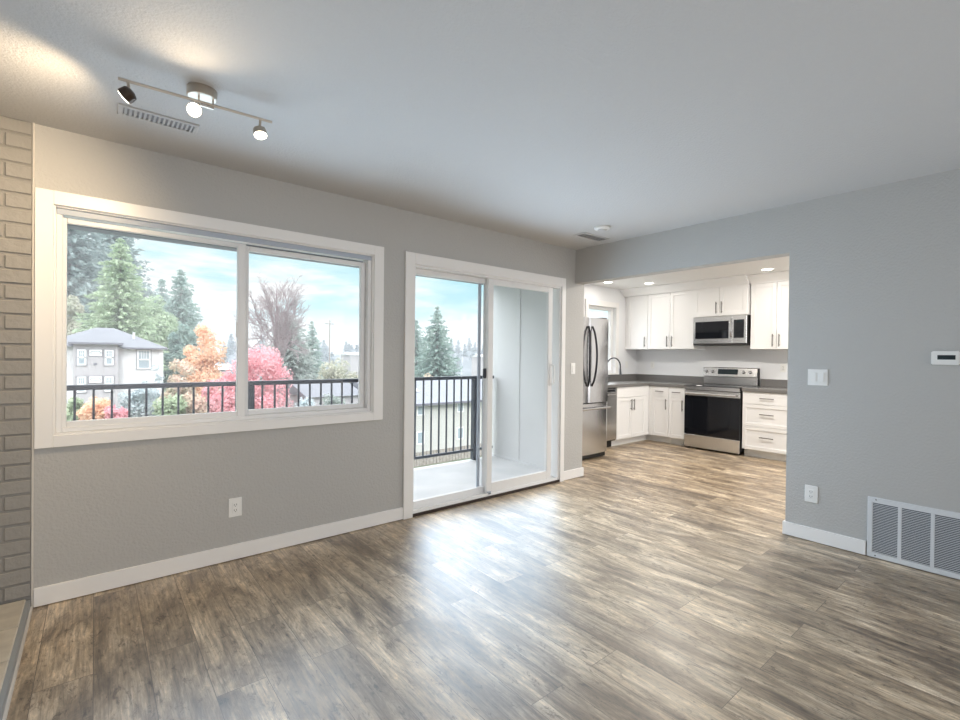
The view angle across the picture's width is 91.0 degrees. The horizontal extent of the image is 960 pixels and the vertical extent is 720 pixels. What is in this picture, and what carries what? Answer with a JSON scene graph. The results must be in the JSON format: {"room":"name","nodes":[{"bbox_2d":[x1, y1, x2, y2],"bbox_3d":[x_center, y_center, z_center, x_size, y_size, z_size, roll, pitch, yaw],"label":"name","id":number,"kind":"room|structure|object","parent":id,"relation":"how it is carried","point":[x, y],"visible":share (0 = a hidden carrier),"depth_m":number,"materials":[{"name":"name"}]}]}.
{"room":"living room","nodes":[
{"label":"living room","id":0,"kind":"room"},
{"bbox_2d":[0,115,32,604],"bbox_3d":[-2.861,0.030,1.963,1.457,2.440,0.164,0,1,-39],"label":"brick wall","id":1,"kind":"structure","parent":0,"point":[16,136],"depth_m":2.33,"materials":[{"name":"grey brick"}]},
{"bbox_2d":[31,123,34,605],"bbox_3d":[-2.247,0.033,2.369,0.007,2.440,0.011,0,1,-39],"label":"trim","id":2,"kind":"structure","parent":1,"relation":"attached to","point":[33,189],"depth_m":2.37,"materials":[{"name":"grey"}]},
{"bbox_2d":[67,218,483,284],"bbox_3d":[-1.690,-1.165,3.865,5.970,0.374,1.328,0,1,-39],"label":"ceiling","id":3,"kind":"structure","parent":0,"point":[74,227],"depth_m":4.03,"materials":[{"name":"grey paint"}]},
{"bbox_2d":[33,124,583,607],"bbox_3d":[-0.611,0.040,3.811,4.360,2.440,0.150,0,1,-39],"label":"wall","id":4,"kind":"structure","parent":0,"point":[100,508],"depth_m":2.96,"materials":[{"name":"grey paint"}]},
{"bbox_2d":[34,187,383,448],"bbox_3d":[-1.523,-0.206,3.022,1.935,1.312,0.130,0,1,-39],"label":"window","id":5,"kind":"structure","parent":4,"relation":"attached to","point":[53,209],"depth_m":2.78,"materials":[{"name":"white"}]},
{"bbox_2d":[33,507,402,606],"bbox_3d":[-1.433,1.206,3.052,2.124,0.094,0.014,0,1,-39],"label":"baseboard","id":6,"kind":"structure","parent":4,"relation":"attached to","point":[44,595],"depth_m":2.83,"materials":[{"name":"white wood"}]},
{"bbox_2d":[228,497,241,517],"bbox_3d":[-1.539,0.926,2.964,0.075,0.118,0.010,0,1,-39],"label":"wall outlet","id":7,"kind":"object","parent":4,"relation":"attached to","point":[235,504],"visible":1,"depth_m":2.96,"materials":[{"name":"white plastic"}]},
{"bbox_2d":[232,502,237,512],"bbox_3d":[-1.537,0.926,2.962,0.035,0.068,0.003,0,1,-39],"label":"receptacle","id":8,"kind":"object","parent":7,"relation":"attached to","point":[234,504],"depth_m":2.96,"materials":[{"name":"white plastic"}]},
{"bbox_2d":[402,251,565,519],"bbox_3d":[0.099,0.215,4.371,1.911,2.135,0.182,0,1,-39],"label":"door","id":9,"kind":"structure","parent":4,"relation":"attached to","point":[415,263],"depth_m":4.33,"materials":[{"name":"white plastic"}]},
{"bbox_2d":[571,363,574,373],"bbox_3d":[0.991,0.091,5.019,0.072,0.118,0.010,0,1,-39],"label":"light switch","id":10,"kind":"object","parent":4,"relation":"attached to","point":[572,364],"visible":1,"depth_m":5.01,"materials":[{"name":"white plastic"}]},
{"bbox_2d":[564,467,583,479],"bbox_3d":[0.935,1.215,5.118,0.335,0.094,0.214,0,1,-39],"label":"baseboard","id":11,"kind":"structure","parent":4,"relation":"attached to","point":[578,472],"depth_m":5.04,"materials":[{"name":"white wood"}]},
{"bbox_2d":[413,456,543,499],"bbox_3d":[-1.655,1.328,3.881,5.760,0.160,1.248,0,1,-39],"label":"floor","id":12,"kind":"structure","parent":0,"point":[433,480],"depth_m":5.16,"materials":[{"name":"white concrete"}]},
{"bbox_2d":[67,376,493,459],"bbox_3d":[-2.024,0.716,4.319,5.640,1.050,0.072,0,1,-39],"label":"balcony railing","id":13,"kind":"object","parent":12,"relation":"on","point":[251,384],"visible":0.38,"depth_m":4.60,"materials":[{"name":"grey metal"}]},
{"bbox_2d":[0,0,959,288],"bbox_3d":[1.448,-1.230,2.675,9.320,0.160,7.240,0,1,-39],"label":"ceiling","id":14,"kind":"structure","parent":0,"point":[545,121],"depth_m":2.08,"materials":[{"name":"grey paint"}]},
{"bbox_2d":[117,103,199,134],"bbox_3d":[-1.569,-1.174,2.308,0.325,0.010,0.120,0,1,-39],"label":"ceiling vent","id":15,"kind":"object","parent":14,"relation":"in","point":[123,110],"visible":1,"depth_m":2.30,"materials":[{"name":"white metal"}]},
{"bbox_2d":[118,77,271,139],"bbox_3d":[-1.212,-1.099,2.044,0.572,0.149,0.121,0,1,-39],"label":"track light","id":16,"kind":"object","parent":14,"relation":"attached to","point":[204,95],"visible":1,"depth_m":2.01,"materials":[{"name":"silver metal"}]},
{"bbox_2d":[573,232,608,241],"bbox_3d":[1.058,-1.163,4.470,0.370,0.010,0.140,0,1,-39],"label":"ceiling vent","id":17,"kind":"object","parent":14,"relation":"in","point":[585,235],"visible":1,"depth_m":4.46,"materials":[{"name":"grey paint"}]},
{"bbox_2d":[594,225,609,231],"bbox_3d":[1.070,-1.146,4.131,0.135,0.038,0.135,0,1,-39],"label":"smoke detector","id":18,"kind":"object","parent":14,"relation":"attached to","point":[600,228],"visible":1,"depth_m":4.09,"materials":[{"name":"white plastic"}]},
{"bbox_2d":[620,270,788,296],"bbox_3d":[3.238,-1.105,6.951,0.203,0.118,2.590,0,1,-39],"label":"crown molding","id":19,"kind":"structure","parent":14,"relation":"attached to","point":[736,280],"depth_m":6.79,"materials":[{"name":"white wood"}]},
{"bbox_2d":[6,440,959,719],"bbox_3d":[1.420,1.349,2.695,9.020,0.120,6.940,0,1,-39],"label":"floor","id":20,"kind":"structure","parent":0,"point":[660,581],"depth_m":2.31,"materials":[{"name":"brown wood"}]},
{"bbox_2d":[0,600,32,719],"bbox_3d":[-2.075,1.236,1.002,1.464,0.060,2.348,0,1,-39],"label":"hearth","id":21,"kind":"object","parent":20,"relation":"on","point":[15,617],"visible":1,"depth_m":2.02,"materials":[{"name":"grey"}]},
{"bbox_2d":[582,317,610,459],"bbox_3d":[1.110,0.353,6.234,0.814,1.812,0.973,0,1,-39],"label":"refrigerator","id":22,"kind":"object","parent":20,"relation":"on","point":[595,342],"visible":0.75,"depth_m":5.97,"materials":[{"name":"silver metal"}]},
{"bbox_2d":[606,388,616,446],"bbox_3d":[1.569,0.826,6.846,0.598,0.866,0.645,0,1,-39],"label":"dishwasher","id":23,"kind":"object","parent":20,"relation":"on","point":[612,392],"visible":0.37,"depth_m":6.75,"materials":[{"name":"silver metal"}]},
{"bbox_2d":[611,386,645,445],"bbox_3d":[2.087,0.827,7.291,0.756,0.868,0.651,0,1,-39],"label":"base cabinet","id":24,"kind":"object","parent":20,"relation":"on","point":[631,401],"visible":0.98,"depth_m":7.05,"materials":[{"name":"white wood"}]},
{"bbox_2d":[608,374,703,387],"bbox_3d":[2.301,0.322,7.101,2.085,0.150,1.208,0,1,-39],"label":"countertop","id":25,"kind":"structure","parent":24,"relation":"on","point":[622,380],"depth_m":7.57,"materials":[{"name":"grey stone"}]},
{"bbox_2d":[608,357,621,377],"bbox_3d":[2.128,0.151,7.515,0.257,0.391,0.109,1,0,19],"label":"kitchen faucet","id":26,"kind":"object","parent":25,"relation":"on","point":[620,372],"visible":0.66,"depth_m":7.45,"materials":[{"name":"grey metal"}]},
{"bbox_2d":[640,386,653,440],"bbox_3d":[2.620,0.832,7.385,0.188,0.868,0.146,0,1,-39],"label":"cabinet filler","id":27,"kind":"object","parent":20,"relation":"on","point":[647,436],"visible":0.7,"depth_m":7.34,"materials":[{"name":"white wood"}]},
{"bbox_2d":[651,386,670,443],"bbox_3d":[2.978,0.836,7.399,0.651,0.868,0.280,0,1,-39],"label":"base cabinet","id":28,"kind":"object","parent":20,"relation":"on","point":[660,394],"visible":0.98,"depth_m":7.22,"materials":[{"name":"white wood"}]},
{"bbox_2d":[668,387,684,445],"bbox_3d":[3.149,0.839,7.190,0.651,0.868,0.256,0,1,-39],"label":"base cabinet","id":29,"kind":"object","parent":20,"relation":"on","point":[676,394],"visible":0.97,"depth_m":7.02,"materials":[{"name":"white wood"}]},
{"bbox_2d":[684,367,759,454],"bbox_3d":[3.450,0.695,6.768,0.720,1.170,0.764,0,1,-39],"label":"range","id":30,"kind":"object","parent":20,"relation":"on","point":[713,410],"visible":0.95,"depth_m":6.62,"materials":[{"name":"silver"}]},
{"bbox_2d":[685,384,757,388],"bbox_3d":[3.454,0.371,6.763,0.608,0.012,0.760,0,1,-39],"label":"cooktop","id":31,"kind":"object","parent":30,"relation":"in","point":[693,386],"depth_m":6.70,"materials":[{"name":"black glass"}]},
{"bbox_2d":[742,391,786,461],"bbox_3d":[3.918,0.854,6.250,0.651,0.868,0.598,0,1,-39],"label":"base cabinet","id":32,"kind":"object","parent":20,"relation":"on","point":[764,415],"visible":0.66,"depth_m":6.09,"materials":[{"name":"white wood"}]},
{"bbox_2d":[742,379,786,393],"bbox_3d":[3.932,0.346,6.244,0.644,0.150,0.620,0,1,-39],"label":"countertop","id":33,"kind":"structure","parent":32,"relation":"on","point":[766,385],"depth_m":6.41,"materials":[{"name":"grey stone"}]},
{"bbox_2d":[492,285,545,468],"bbox_3d":[0.530,0.037,5.732,0.042,2.440,1.378,0,1,-39],"label":"wall","id":34,"kind":"structure","parent":0,"point":[519,315],"depth_m":5.77,"materials":[{"name":"white paint"}]},
{"bbox_2d":[584,284,635,373],"bbox_3d":[1.501,0.035,7.319,3.350,2.440,0.150,0,1,-39],"label":"wall","id":35,"kind":"structure","parent":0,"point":[593,292],"depth_m":7.89,"materials":[{"name":"white paint"}]},
{"bbox_2d":[585,299,618,374],"bbox_3d":[1.937,-0.318,7.628,0.875,1.260,0.155,0,1,-39],"label":"window","id":36,"kind":"structure","parent":35,"relation":"attached to","point":[588,302],"depth_m":7.82,"materials":[{"name":"white"}]},
{"bbox_2d":[636,281,787,429],"bbox_3d":[4.983,0.085,5.588,0.150,2.440,6.940,0,1,-39],"label":"wall","id":37,"kind":"structure","parent":0,"point":[686,362],"depth_m":7.25,"materials":[{"name":"white paint"}]},
{"bbox_2d":[625,295,655,349],"bbox_3d":[2.718,-0.618,7.930,0.396,0.882,0.428,0,1,-39],"label":"upper cabinet","id":38,"kind":"object","parent":37,"relation":"attached to","point":[637,321],"depth_m":7.83,"materials":[{"name":"white wood"}]},
{"bbox_2d":[648,290,704,349],"bbox_3d":[3.097,-0.611,7.466,0.396,0.882,0.766,0,1,-39],"label":"upper cabinet","id":39,"kind":"object","parent":37,"relation":"attached to","point":[670,315],"visible":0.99,"depth_m":7.34,"materials":[{"name":"white wood"}]},
{"bbox_2d":[694,284,750,316],"bbox_3d":[3.569,-0.837,6.866,0.426,0.410,0.752,0,1,-39],"label":"upper cabinet","id":40,"kind":"object","parent":37,"relation":"attached to","point":[730,300],"visible":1,"depth_m":6.71,"materials":[{"name":"white wood"}]},
{"bbox_2d":[693,314,750,345],"bbox_3d":[3.553,-0.420,6.859,0.458,0.416,0.744,0,1,-39],"label":"microwave","id":41,"kind":"object","parent":40,"relation":"attached to","point":[731,330],"visible":0.98,"depth_m":6.71,"materials":[{"name":"silver metal"}]},
{"bbox_2d":[750,281,788,349],"bbox_3d":[4.036,-0.588,6.341,0.366,0.890,0.622,0,1,-39],"label":"upper cabinet","id":42,"kind":"object","parent":37,"relation":"attached to","point":[769,301],"visible":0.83,"depth_m":6.31,"materials":[{"name":"white wood"}]},
{"bbox_2d":[780,364,785,371],"bbox_3d":[4.161,0.109,6.466,0.010,0.115,0.072,0,1,-39],"label":"wall outlet","id":43,"kind":"object","parent":37,"relation":"attached to","point":[782,366],"visible":1,"depth_m":6.47,"materials":[{"name":"white plastic"}]},
{"bbox_2d":[575,169,959,579],"bbox_3d":[2.819,0.082,2.927,0.129,2.440,5.562,0,1,-39],"label":"wall","id":44,"kind":"structure","parent":0,"point":[874,272],"depth_m":3.16,"materials":[{"name":"grey paint"}]},
{"bbox_2d":[805,484,817,502],"bbox_3d":[2.366,0.957,3.367,0.010,0.120,0.078,0,1,-39],"label":"wall outlet","id":45,"kind":"object","parent":44,"relation":"attached to","point":[811,492],"visible":1,"depth_m":3.36,"materials":[{"name":"white plastic"}]},
{"bbox_2d":[808,489,813,498],"bbox_3d":[2.364,0.957,3.366,0.003,0.068,0.035,0,1,-39],"label":"receptacle","id":46,"kind":"object","parent":45,"relation":"attached to","point":[810,491],"depth_m":3.36,"materials":[{"name":"white plastic"}]},
{"bbox_2d":[808,369,827,385],"bbox_3d":[2.392,0.123,3.340,0.010,0.115,0.118,0,1,-39],"label":"light switch","id":47,"kind":"object","parent":44,"relation":"attached to","point":[819,377],"visible":1,"depth_m":3.33,"materials":[{"name":"white plastic"}]},
{"bbox_2d":[782,520,865,554],"bbox_3d":[3.431,1.264,2.162,0.143,0.094,3.572,0,1,-39],"label":"baseboard","id":48,"kind":"structure","parent":44,"relation":"attached to","point":[844,542],"depth_m":3.29,"materials":[{"name":"white wood"}]},
{"bbox_2d":[867,496,959,579],"bbox_3d":[2.809,1.102,2.821,0.014,0.393,0.773,0,1,-39],"label":"air vent","id":49,"kind":"object","parent":44,"relation":"in","point":[924,538],"visible":1,"depth_m":2.94,"materials":[{"name":"white metal"}]},
{"bbox_2d":[931,351,959,364],"bbox_3d":[2.797,-0.012,2.832,0.026,0.082,0.124,0,1,-39],"label":"thermostat","id":50,"kind":"object","parent":44,"relation":"attached to","point":[937,357],"visible":1,"depth_m":2.82,"materials":[{"name":"white plastic"}]},
{"label":"outside","id":51,"kind":"structure","parent":0,"visible":0},
{"bbox_2d":[165,388,481,467],"bbox_3d":[-33.603,7.540,183.219,420.000,0.001,314.000,0,1,-39],"label":"ground","id":52,"kind":"structure","parent":51,"point":[195,388],"depth_m":41.15,"materials":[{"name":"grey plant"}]},
{"bbox_2d":[67,294,85,335],"bbox_3d":[-61.945,-1.008,71.872,6.178,18.206,7.034,0,1,-39],"label":"leafy tree","id":53,"kind":"object","parent":52,"relation":"on","point":[73,303],"visible":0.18,"depth_m":71.42,"materials":[{"name":"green plant"}]},
{"bbox_2d":[67,397,88,420],"bbox_3d":[-23.598,5.451,27.250,1.932,6.778,1.791,0,1,-39],"label":"shrub","id":54,"kind":"object","parent":52,"relation":"on","point":[79,402],"visible":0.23,"depth_m":27.22,"materials":[{"name":"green plant"}]},
{"bbox_2d":[76,396,110,419],"bbox_3d":[-21.421,5.461,26.640,2.198,6.811,1.830,0,0,-21],"label":"shrub","id":55,"kind":"object","parent":52,"relation":"on","point":[85,413],"visible":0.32,"depth_m":26.05,"materials":[{"name":"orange plant"}]},
{"bbox_2d":[67,229,141,328],"bbox_3d":[-72.382,-12.284,82.805,24.313,40.369,23.875,0,1,-39],"label":"fir tree","id":56,"kind":"object","parent":52,"relation":"on","point":[78,245],"visible":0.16,"depth_m":82.26,"materials":[{"name":"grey plant"}]},
{"bbox_2d":[102,405,127,418],"bbox_3d":[-19.196,5.607,24.773,1.589,6.596,1.462,0,1,-39],"label":"shrub","id":57,"kind":"object","parent":52,"relation":"on","point":[117,413],"visible":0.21,"depth_m":24.65,"materials":[{"name":"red plant"}]},
{"bbox_2d":[67,328,167,408],"bbox_3d":[-39.332,2.561,49.254,10.104,11.890,13.020,0,1,-39],"label":"house","id":58,"kind":"structure","parent":52,"relation":"on","point":[94,355],"depth_m":44.98,"materials":[{"name":"grey"}]},
{"bbox_2d":[72,238,168,391],"bbox_3d":[-47.860,-3.970,62.847,14.776,24.562,15.008,0,1,-39],"label":"cedar tree","id":59,"kind":"object","parent":52,"relation":"on","point":[118,313],"visible":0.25,"depth_m":61.97,"materials":[{"name":"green plant"}]},
{"bbox_2d":[82,233,170,351],"bbox_3d":[-81.892,-13.913,106.788,24.938,43.061,25.817,0,1,-39],"label":"fir tree","id":60,"kind":"object","parent":52,"relation":"on","point":[111,241],"visible":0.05,"depth_m":106.11,"materials":[{"name":"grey plant"}]},
{"bbox_2d":[116,388,160,416],"bbox_3d":[-21.328,5.171,29.232,2.341,7.354,2.120,1,0,14],"label":"shrub","id":61,"kind":"object","parent":52,"relation":"on","point":[137,397],"visible":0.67,"depth_m":28.70,"materials":[{"name":"grey plant"}]},
{"bbox_2d":[141,364,163,408],"bbox_3d":[-23.011,4.549,32.877,1.448,8.506,1.858,1,0,6],"label":"young tree","id":62,"kind":"object","parent":52,"relation":"on","point":[160,378],"visible":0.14,"depth_m":33.02,"materials":[{"name":"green plant"}]},
{"bbox_2d":[133,294,178,350],"bbox_3d":[-52.052,-1.116,75.283,7.392,18.577,8.833,0,1,-39],"label":"leafy tree","id":63,"kind":"object","parent":52,"relation":"on","point":[169,324],"visible":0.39,"depth_m":74.01,"materials":[{"name":"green plant"}]},
{"bbox_2d":[153,279,173,310],"bbox_3d":[-84.213,-7.013,124.661,13.908,28.939,13.047,0,1,-39],"label":"spruce tree","id":64,"kind":"object","parent":52,"relation":"on","point":[161,282],"visible":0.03,"depth_m":124.33,"materials":[{"name":"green plant"}]},
{"bbox_2d":[151,393,187,415],"bbox_3d":[-19.254,5.464,29.389,2.017,6.809,1.914,0,0,-18],"label":"shrub","id":65,"kind":"object","parent":52,"relation":"on","point":[170,404],"visible":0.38,"depth_m":28.97,"materials":[{"name":"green plant"}]},
{"bbox_2d":[157,358,197,400],"bbox_3d":[-24.841,4.285,39.268,2.835,8.897,3.030,1,0,8],"label":"maple tree","id":66,"kind":"object","parent":52,"relation":"on","point":[175,378],"visible":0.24,"depth_m":38.60,"materials":[{"name":"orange plant"}]},
{"bbox_2d":[163,324,199,392],"bbox_3d":[-33.913,2.159,53.580,4.687,12.741,3.861,1,0,0],"label":"leafy tree","id":67,"kind":"object","parent":52,"relation":"on","point":[177,342],"visible":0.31,"depth_m":53.14,"materials":[{"name":"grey plant"}]},
{"bbox_2d":[161,269,207,376],"bbox_3d":[-56.016,-4.578,88.327,12.928,25.217,12.395,0,1,-39],"label":"spruce tree","id":68,"kind":"object","parent":52,"relation":"on","point":[180,310],"visible":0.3,"depth_m":87.84,"materials":[{"name":"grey plant"}]},
{"bbox_2d":[182,392,206,413],"bbox_3d":[-18.397,5.427,30.338,1.869,6.886,1.758,1,0,26],"label":"shrub","id":69,"kind":"object","parent":52,"relation":"on","point":[200,402],"visible":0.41,"depth_m":29.90,"materials":[{"name":"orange plant"}]},
{"bbox_2d":[177,323,227,397],"bbox_3d":[-26.600,2.567,45.570,4.711,12.200,3.868,1,0,25],"label":"maple tree","id":70,"kind":"object","parent":52,"relation":"on","point":[205,362],"visible":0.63,"depth_m":44.81,"materials":[{"name":"orange plant"}]},
{"bbox_2d":[201,379,220,412],"bbox_3d":[-20.944,5.133,37.294,2.193,7.315,2.283,0,1,-39],"label":"maple tree","id":71,"kind":"object","parent":52,"relation":"on","point":[204,390],"visible":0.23,"depth_m":36.87,"materials":[{"name":"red plant"}]},
{"bbox_2d":[214,364,230,392],"bbox_3d":[-41.255,4.451,73.369,3.950,7.700,6.300,0,1,-39],"label":"building","id":72,"kind":"structure","parent":52,"relation":"on","point":[224,368],"depth_m":72.00,"materials":[{"name":"grey"}]},
{"bbox_2d":[209,344,293,411],"bbox_3d":[-17.039,3.809,35.122,6.051,10.076,4.530,1,0,-3],"label":"maple tree","id":73,"kind":"object","parent":52,"relation":"on","point":[256,362],"visible":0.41,"depth_m":34.63,"materials":[{"name":"pink plant"}]},
{"bbox_2d":[231,275,312,396],"bbox_3d":[-20.508,-0.036,46.474,7.910,17.533,8.036,0,0,-27],"label":"bare tree","id":74,"kind":"object","parent":52,"relation":"on","point":[279,326],"visible":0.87,"depth_m":46.36,"materials":[{"name":"grey plant"}]},
{"bbox_2d":[259,319,319,395],"bbox_3d":[-25.524,1.300,64.377,11.890,14.469,10.996,0,1,-44],"label":"cedar tree","id":75,"kind":"object","parent":52,"relation":"on","point":[300,370],"visible":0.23,"depth_m":63.33,"materials":[{"name":"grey plant"}]},
{"bbox_2d":[294,396,315,406],"bbox_3d":[-11.797,5.663,31.662,2.098,6.533,2.342,1,0,3],"label":"shrub","id":76,"kind":"object","parent":52,"relation":"on","point":[305,401],"visible":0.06,"depth_m":31.53,"materials":[{"name":"grey plant"}]},
{"bbox_2d":[305,321,326,378],"bbox_3d":[-29.918,0.677,84.043,8.704,15.323,8.347,0,1,-39],"label":"spruce tree","id":77,"kind":"object","parent":52,"relation":"on","point":[311,333],"visible":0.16,"depth_m":83.81,"materials":[{"name":"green plant"}]},
{"bbox_2d":[277,383,357,406],"bbox_3d":[-13.828,5.317,40.260,4.800,7.050,8.300,0,1,-39],"label":"building","id":78,"kind":"structure","parent":52,"relation":"on","point":[326,387],"depth_m":38.23,"materials":[{"name":"grey"}]},
{"bbox_2d":[325,320,330,370],"bbox_3d":[-31.076,-0.026,97.316,1.900,16.500,0.320,0,1,-39],"label":"utility pole","id":79,"kind":"object","parent":52,"relation":"on","point":[329,323],"visible":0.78,"depth_m":97.16,"materials":[{"name":"grey wood"}]},
{"bbox_2d":[318,393,345,404],"bbox_3d":[-10.669,5.661,33.979,2.453,6.525,2.557,0,1,-36],"label":"shrub","id":80,"kind":"object","parent":52,"relation":"on","point":[338,398],"visible":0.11,"depth_m":34.26,"materials":[{"name":"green plant"}]},
{"bbox_2d":[317,357,357,378],"bbox_3d":[-18.072,4.160,58.623,6.740,8.993,5.773,1,1,41],"label":"leafy tree","id":81,"kind":"object","parent":52,"relation":"on","point":[334,373],"visible":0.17,"depth_m":58.26,"materials":[{"name":"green plant"}]},
{"bbox_2d":[341,352,358,377],"bbox_3d":[-32.992,3.019,121.442,3.900,10.000,6.300,0,1,-39],"label":"building","id":82,"kind":"structure","parent":52,"relation":"on","point":[352,358],"depth_m":119.16,"materials":[{"name":"grey"}]},
{"bbox_2d":[349,379,481,466],"bbox_3d":[-5.524,5.366,46.534,14.600,7.030,12.100,0,1,-39],"label":"building","id":83,"kind":"structure","parent":52,"relation":"on","point":[427,383],"depth_m":41.81,"materials":[{"name":"grey"}]},
{"bbox_2d":[415,320,426,375],"bbox_3d":[-11.844,0.565,85.882,10.739,15.896,10.044,0,1,-43],"label":"fir tree","id":84,"kind":"object","parent":52,"relation":"on","point":[418,335],"visible":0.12,"depth_m":85.70,"materials":[{"name":"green plant"}]},
{"bbox_2d":[415,306,462,376],"bbox_3d":[-6.511,0.234,72.093,11.368,16.882,12.274,1,0,6],"label":"fir tree","id":85,"kind":"object","parent":52,"relation":"on","point":[435,363],"visible":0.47,"depth_m":71.22,"materials":[{"name":"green plant"}]},
{"bbox_2d":[472,354,482,375],"bbox_3d":[0.726,3.217,148.372,5.000,9.900,5.300,0,1,-39],"label":"building","id":86,"kind":"structure","parent":52,"relation":"on","point":[474,358],"depth_m":147.50,"materials":[{"name":"grey"}]},
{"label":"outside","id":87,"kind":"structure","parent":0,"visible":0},
{"bbox_2d":[216,349,481,380],"bbox_3d":[-19.138,1.017,216.904,413.000,12.834,60.000,0,1,-39],"label":"hillside","id":88,"kind":"structure","parent":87,"point":[466,363],"depth_m":203.00,"materials":[{"name":"white"}]},
{"bbox_2d":[219,343,229,357],"bbox_3d":[-90.303,-2.868,166.710,4.214,6.301,4.011,1,1,34],"label":"conifer","id":89,"kind":"object","parent":88,"relation":"on","point":[228,353],"visible":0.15,"depth_m":166.82,"materials":[{"name":"grey plant"}]},
{"bbox_2d":[226,340,233,353],"bbox_3d":[-93.136,-4.415,175.579,4.170,6.235,3.969,0,0,-25],"label":"conifer","id":90,"kind":"object","parent":88,"relation":"on","point":[229,347],"visible":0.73,"depth_m":175.34,"materials":[{"name":"grey plant"}]},
{"bbox_2d":[227,333,235,351],"bbox_3d":[-96.790,-6.323,183.144,5.220,8.199,5.483,1,1,43],"label":"conifer","id":91,"kind":"object","parent":88,"relation":"on","point":[231,337],"visible":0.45,"depth_m":182.99,"materials":[{"name":"grey plant"}]},
{"bbox_2d":[321,346,328,361],"bbox_3d":[-58.747,-2.129,181.324,4.449,6.652,4.235,1,0,-4],"label":"conifer","id":92,"kind":"object","parent":88,"relation":"on","point":[326,358],"visible":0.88,"depth_m":181.08,"materials":[{"name":"grey plant"}]},
{"bbox_2d":[327,351,336,367],"bbox_3d":[-54.231,0.077,172.627,4.140,6.504,4.349,0,1,-31],"label":"conifer","id":93,"kind":"object","parent":88,"relation":"on","point":[331,354],"visible":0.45,"depth_m":172.62,"materials":[{"name":"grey plant"}]},
{"bbox_2d":[454,339,461,352],"bbox_3d":[-11.236,-6.794,242.510,4.912,7.716,5.160,1,0,10],"label":"conifer","id":94,"kind":"object","parent":88,"relation":"on","point":[456,350],"visible":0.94,"depth_m":242.07,"materials":[{"name":"grey plant"}]},
{"bbox_2d":[454,353,461,367],"bbox_3d":[-9.799,0.314,209.485,4.567,7.174,4.798,1,1,36],"label":"conifer","id":95,"kind":"object","parent":88,"relation":"on","point":[458,355],"visible":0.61,"depth_m":209.24,"materials":[{"name":"grey plant"}]},
{"bbox_2d":[461,344,468,356],"bbox_3d":[-7.705,-4.690,233.599,4.698,7.025,4.472,1,0,-9],"label":"conifer","id":96,"kind":"object","parent":88,"relation":"on","point":[464,352],"visible":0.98,"depth_m":233.19,"materials":[{"name":"grey plant"}]},
{"bbox_2d":[466,338,471,350],"bbox_3d":[-6.000,-8.260,258.347,5.455,8.157,5.193,1,0,7],"label":"conifer","id":97,"kind":"object","parent":88,"relation":"on","point":[469,344],"visible":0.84,"depth_m":257.93,"materials":[{"name":"grey plant"}]},
{"bbox_2d":[469,348,475,361],"bbox_3d":[-3.551,-2.359,224.446,4.534,7.122,4.763,1,0,18],"label":"conifer","id":98,"kind":"object","parent":88,"relation":"on","point":[472,350],"visible":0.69,"depth_m":224.37,"materials":[{"name":"grey plant"}]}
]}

